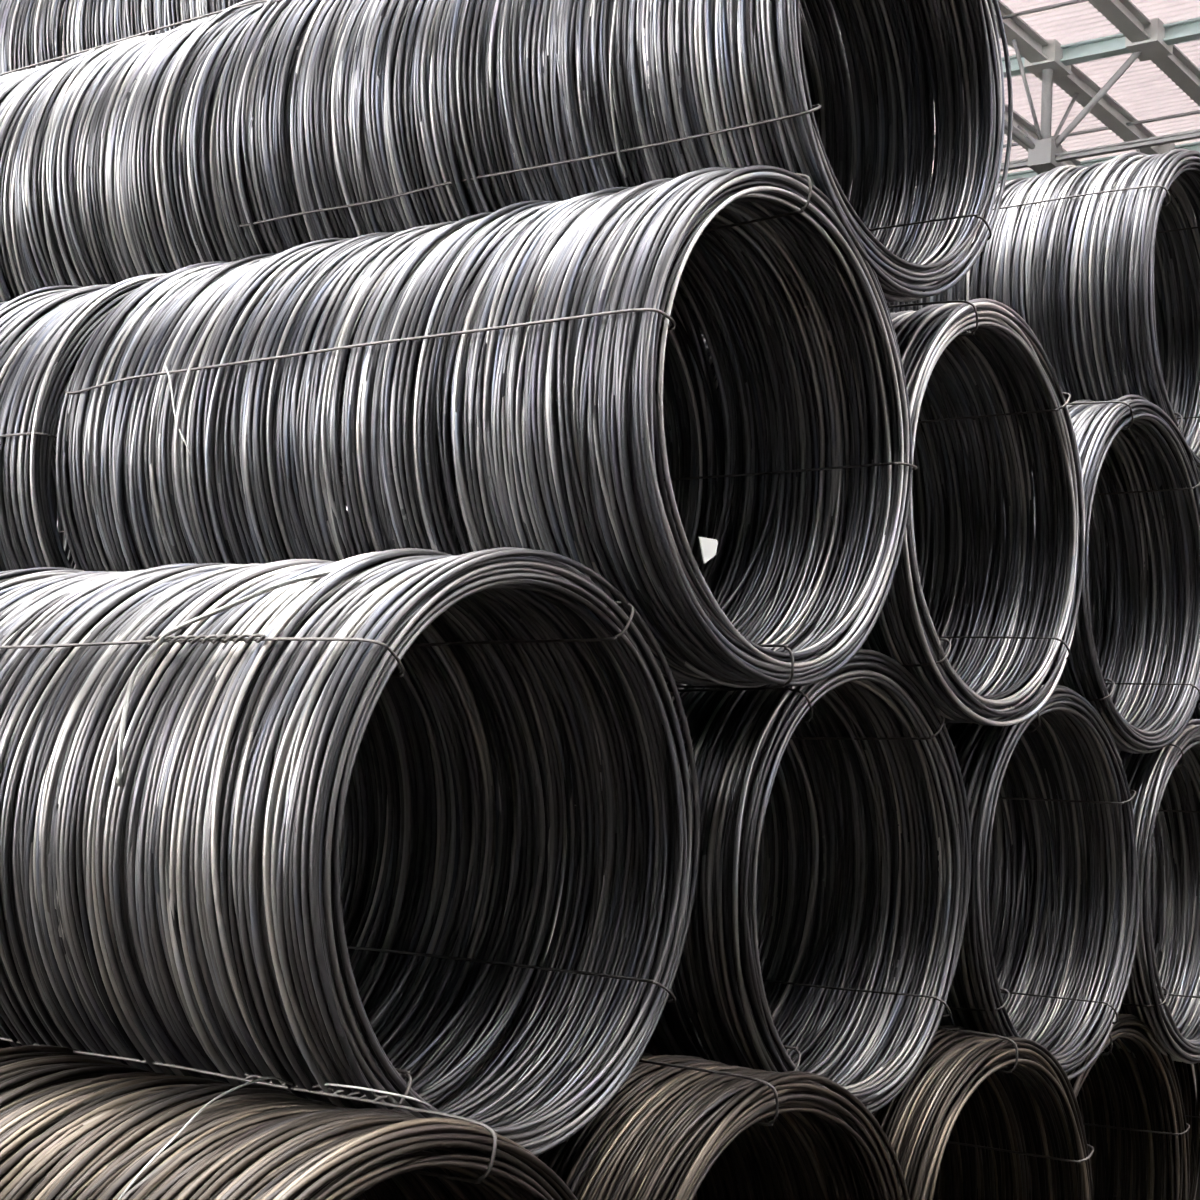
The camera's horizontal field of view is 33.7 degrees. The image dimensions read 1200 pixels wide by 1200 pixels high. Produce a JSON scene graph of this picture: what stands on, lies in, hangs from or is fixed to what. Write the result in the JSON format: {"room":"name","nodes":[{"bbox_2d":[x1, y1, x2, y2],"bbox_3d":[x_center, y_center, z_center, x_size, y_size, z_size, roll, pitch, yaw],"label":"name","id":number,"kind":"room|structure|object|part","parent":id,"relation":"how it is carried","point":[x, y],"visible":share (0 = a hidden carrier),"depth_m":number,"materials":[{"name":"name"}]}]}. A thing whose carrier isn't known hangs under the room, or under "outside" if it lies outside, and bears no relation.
{"room":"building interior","nodes":[
{"label":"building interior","id":0,"kind":"room"},
{"bbox_2d":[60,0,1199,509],"bbox_3d":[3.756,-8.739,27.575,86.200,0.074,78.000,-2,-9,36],"label":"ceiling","id":1,"kind":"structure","parent":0,"point":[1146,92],"depth_m":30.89,"materials":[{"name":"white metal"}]},
{"bbox_2d":[914,0,1199,210],"bbox_3d":[12.656,-5.902,38.085,11.500,1.850,46.000,-2,-9,36],"label":"roof frame","id":2,"kind":"object","parent":1,"relation":"attached to","point":[1050,61],"visible":0.36,"depth_m":29.20,"materials":[{"name":"paint"}]},
{"bbox_3d":[5.430,-8.282,28.392,11.500,0.060,0.060,-2,-9,36],"label":"tie rod","id":3,"kind":"part","parent":2,"relation":"part of","materials":[{"name":"grey metal"}]},
{"bbox_3d":[6.649,-7.322,29.462,0.157,1.500,0.157,2,-7,14],"label":"post","id":4,"kind":"part","parent":2,"relation":"part of","materials":[{"name":"grey metal"}]},
{"bbox_3d":[8.208,-7.658,32.131,11.500,0.060,0.060,-2,-9,36],"label":"tie rod","id":5,"kind":"part","parent":2,"relation":"part of","materials":[{"name":"grey metal"}]},
{"bbox_2d":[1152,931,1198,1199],"bbox_3d":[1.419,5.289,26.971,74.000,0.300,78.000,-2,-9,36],"label":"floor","id":6,"kind":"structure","parent":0,"point":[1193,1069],"depth_m":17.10,"materials":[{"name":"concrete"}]},
{"bbox_2d":[0,1037,577,1199],"bbox_3d":[-1.132,1.511,3.851,2.115,1.284,1.291,-2,-9,36],"label":"coil","id":7,"kind":"object","parent":6,"relation":"on","point":[75,1125],"visible":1,"depth_m":3.42,"materials":[{"name":"metal"}]},
{"bbox_2d":[0,547,699,1156],"bbox_3d":[-0.960,0.541,4.588,2.094,1.266,1.274,-2,-9,36],"label":"coil","id":8,"kind":"object","parent":7,"relation":"on","point":[255,818],"visible":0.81,"depth_m":4.10,"materials":[{"name":"metal"}]},
{"bbox_2d":[56,165,916,691],"bbox_3d":[-0.332,-0.387,5.278,2.018,1.274,1.288,-2,-9,36],"label":"coil","id":9,"kind":"object","parent":8,"relation":"on","point":[199,420],"visible":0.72,"depth_m":4.92,"materials":[{"name":"metal"}]},
{"bbox_2d":[216,0,1012,334],"bbox_3d":[-0.002,-1.398,5.832,2.070,1.288,1.280,-2,-9,36],"label":"coil","id":10,"kind":"object","parent":9,"relation":"on","point":[412,113],"visible":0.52,"depth_m":5.53,"materials":[{"name":"metal"}]},
{"bbox_2d":[436,1029,909,1199],"bbox_3d":[-0.404,1.701,4.937,2.064,1.279,1.279,-2,-9,36],"label":"coil","id":11,"kind":"object","parent":6,"relation":"on","point":[679,1127],"visible":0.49,"depth_m":4.42,"materials":[{"name":"metal"}]},
{"bbox_2d":[693,1025,1093,1199],"bbox_3d":[0.374,1.895,6.160,1.990,1.270,1.271,-2,-9,36],"label":"coil","id":12,"kind":"object","parent":6,"relation":"on","point":[973,1094],"visible":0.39,"depth_m":6.00,"materials":[{"name":"metal"}]},
{"bbox_2d":[339,329,700,487],"bbox_3d":[-0.749,-1.115,8.155,2.061,1.261,1.268,-2,-9,36],"label":"coil","id":13,"kind":"object","parent":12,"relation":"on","point":[340,412],"visible":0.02,"depth_m":7.97,"materials":[{"name":"metal"}]},
{"bbox_2d":[480,649,970,1112],"bbox_3d":[-0.073,0.773,5.806,1.987,1.277,1.280,-2,-9,36],"label":"coil","id":14,"kind":"object","parent":12,"relation":"on","point":[793,851],"visible":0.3,"depth_m":5.65,"materials":[{"name":"metal"}]},
{"bbox_2d":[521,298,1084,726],"bbox_3d":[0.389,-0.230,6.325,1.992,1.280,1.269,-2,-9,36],"label":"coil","id":15,"kind":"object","parent":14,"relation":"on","point":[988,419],"visible":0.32,"depth_m":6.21,"materials":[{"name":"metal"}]},
{"bbox_2d":[701,149,1199,482],"bbox_3d":[1.494,-1.042,7.980,2.008,1.270,1.303,-2,-9,36],"label":"coil","id":16,"kind":"object","parent":15,"relation":"on","point":[1101,261],"visible":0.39,"depth_m":7.17,"materials":[{"name":"metal"}]},
{"bbox_2d":[800,3,848,69],"bbox_3d":[-0.086,-2.272,7.022,1.987,1.273,1.270,-2,-9,36],"label":"coil","id":17,"kind":"object","parent":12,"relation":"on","point":[800,3],"visible":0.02,"depth_m":6.91,"materials":[{"name":"metal"}]},
{"bbox_2d":[794,685,1139,1078],"bbox_3d":[0.606,0.912,6.831,2.158,1.297,1.278,-2,-9,36],"label":"coil","id":18,"kind":"object","parent":12,"relation":"on","point":[1073,843],"visible":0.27,"depth_m":6.67,"materials":[{"name":"metal"}]},
{"bbox_2d":[947,394,1199,753],"bbox_3d":[1.068,-0.066,7.440,2.132,1.280,1.261,-2,-9,36],"label":"coil","id":19,"kind":"object","parent":18,"relation":"on","point":[1161,615],"visible":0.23,"depth_m":7.26,"materials":[{"name":"metal"}]},
{"bbox_2d":[982,1013,1189,1199],"bbox_3d":[0.922,2.056,7.308,2.161,1.273,1.259,-2,-9,36],"label":"coil","id":20,"kind":"object","parent":6,"relation":"on","point":[1156,1172],"visible":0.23,"depth_m":7.18,"materials":[{"name":"metal"}]},
{"bbox_2d":[1018,719,1199,1063],"bbox_3d":[1.426,1.089,7.774,1.998,1.266,1.280,-2,-9,36],"label":"coil","id":21,"kind":"object","parent":20,"relation":"on","point":[1163,989],"visible":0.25,"depth_m":7.57,"materials":[{"name":"metal"}]},
{"bbox_2d":[1094,486,1199,719],"bbox_3d":[1.749,0.128,8.530,2.154,1.266,1.264,-2,-9,36],"label":"coil","id":22,"kind":"object","parent":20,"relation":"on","point":[1196,715],"visible":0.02,"depth_m":7.63,"materials":[{"name":"metal"}]},
{"bbox_2d":[1096,1028,1199,1199],"bbox_3d":[1.628,2.250,8.493,2.023,1.284,1.274,-2,-9,36],"label":"coil","id":23,"kind":"object","parent":6,"relation":"on","point":[1184,1071],"visible":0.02,"depth_m":8.50,"materials":[{"name":"metal"}]},
{"bbox_3d":[-2.800,1.574,5.083,2.060,1.261,1.267,-2,-9,36],"label":"coil","id":24,"kind":"object","parent":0,"visible":0},
{"bbox_3d":[-2.650,0.598,5.837,2.060,1.261,1.267,-2,-9,36],"label":"coil","id":25,"kind":"object","parent":24,"relation":"on","visible":0},
{"bbox_2d":[0,273,348,571],"bbox_3d":[-1.957,-0.325,6.445,1.988,1.277,1.277,-2,-9,36],"label":"coil","id":26,"kind":"object","parent":25,"relation":"on","point":[44,332],"visible":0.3,"depth_m":5.49,"materials":[{"name":"metal"}]},
{"bbox_2d":[0,0,304,301],"bbox_3d":[-1.610,-1.335,7.054,2.009,1.279,1.300,-2,-9,36],"label":"coil","id":27,"kind":"object","parent":26,"relation":"on","point":[124,184],"visible":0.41,"depth_m":6.32,"materials":[{"name":"metal"}]},
{"bbox_2d":[0,0,243,160],"bbox_3d":[-1.742,-2.208,8.262,2.040,1.270,1.292,-2,-9,36],"label":"coil","id":28,"kind":"object","parent":27,"relation":"on","point":[31,31],"visible":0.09,"depth_m":7.74,"materials":[{"name":"metal"}]}
]}

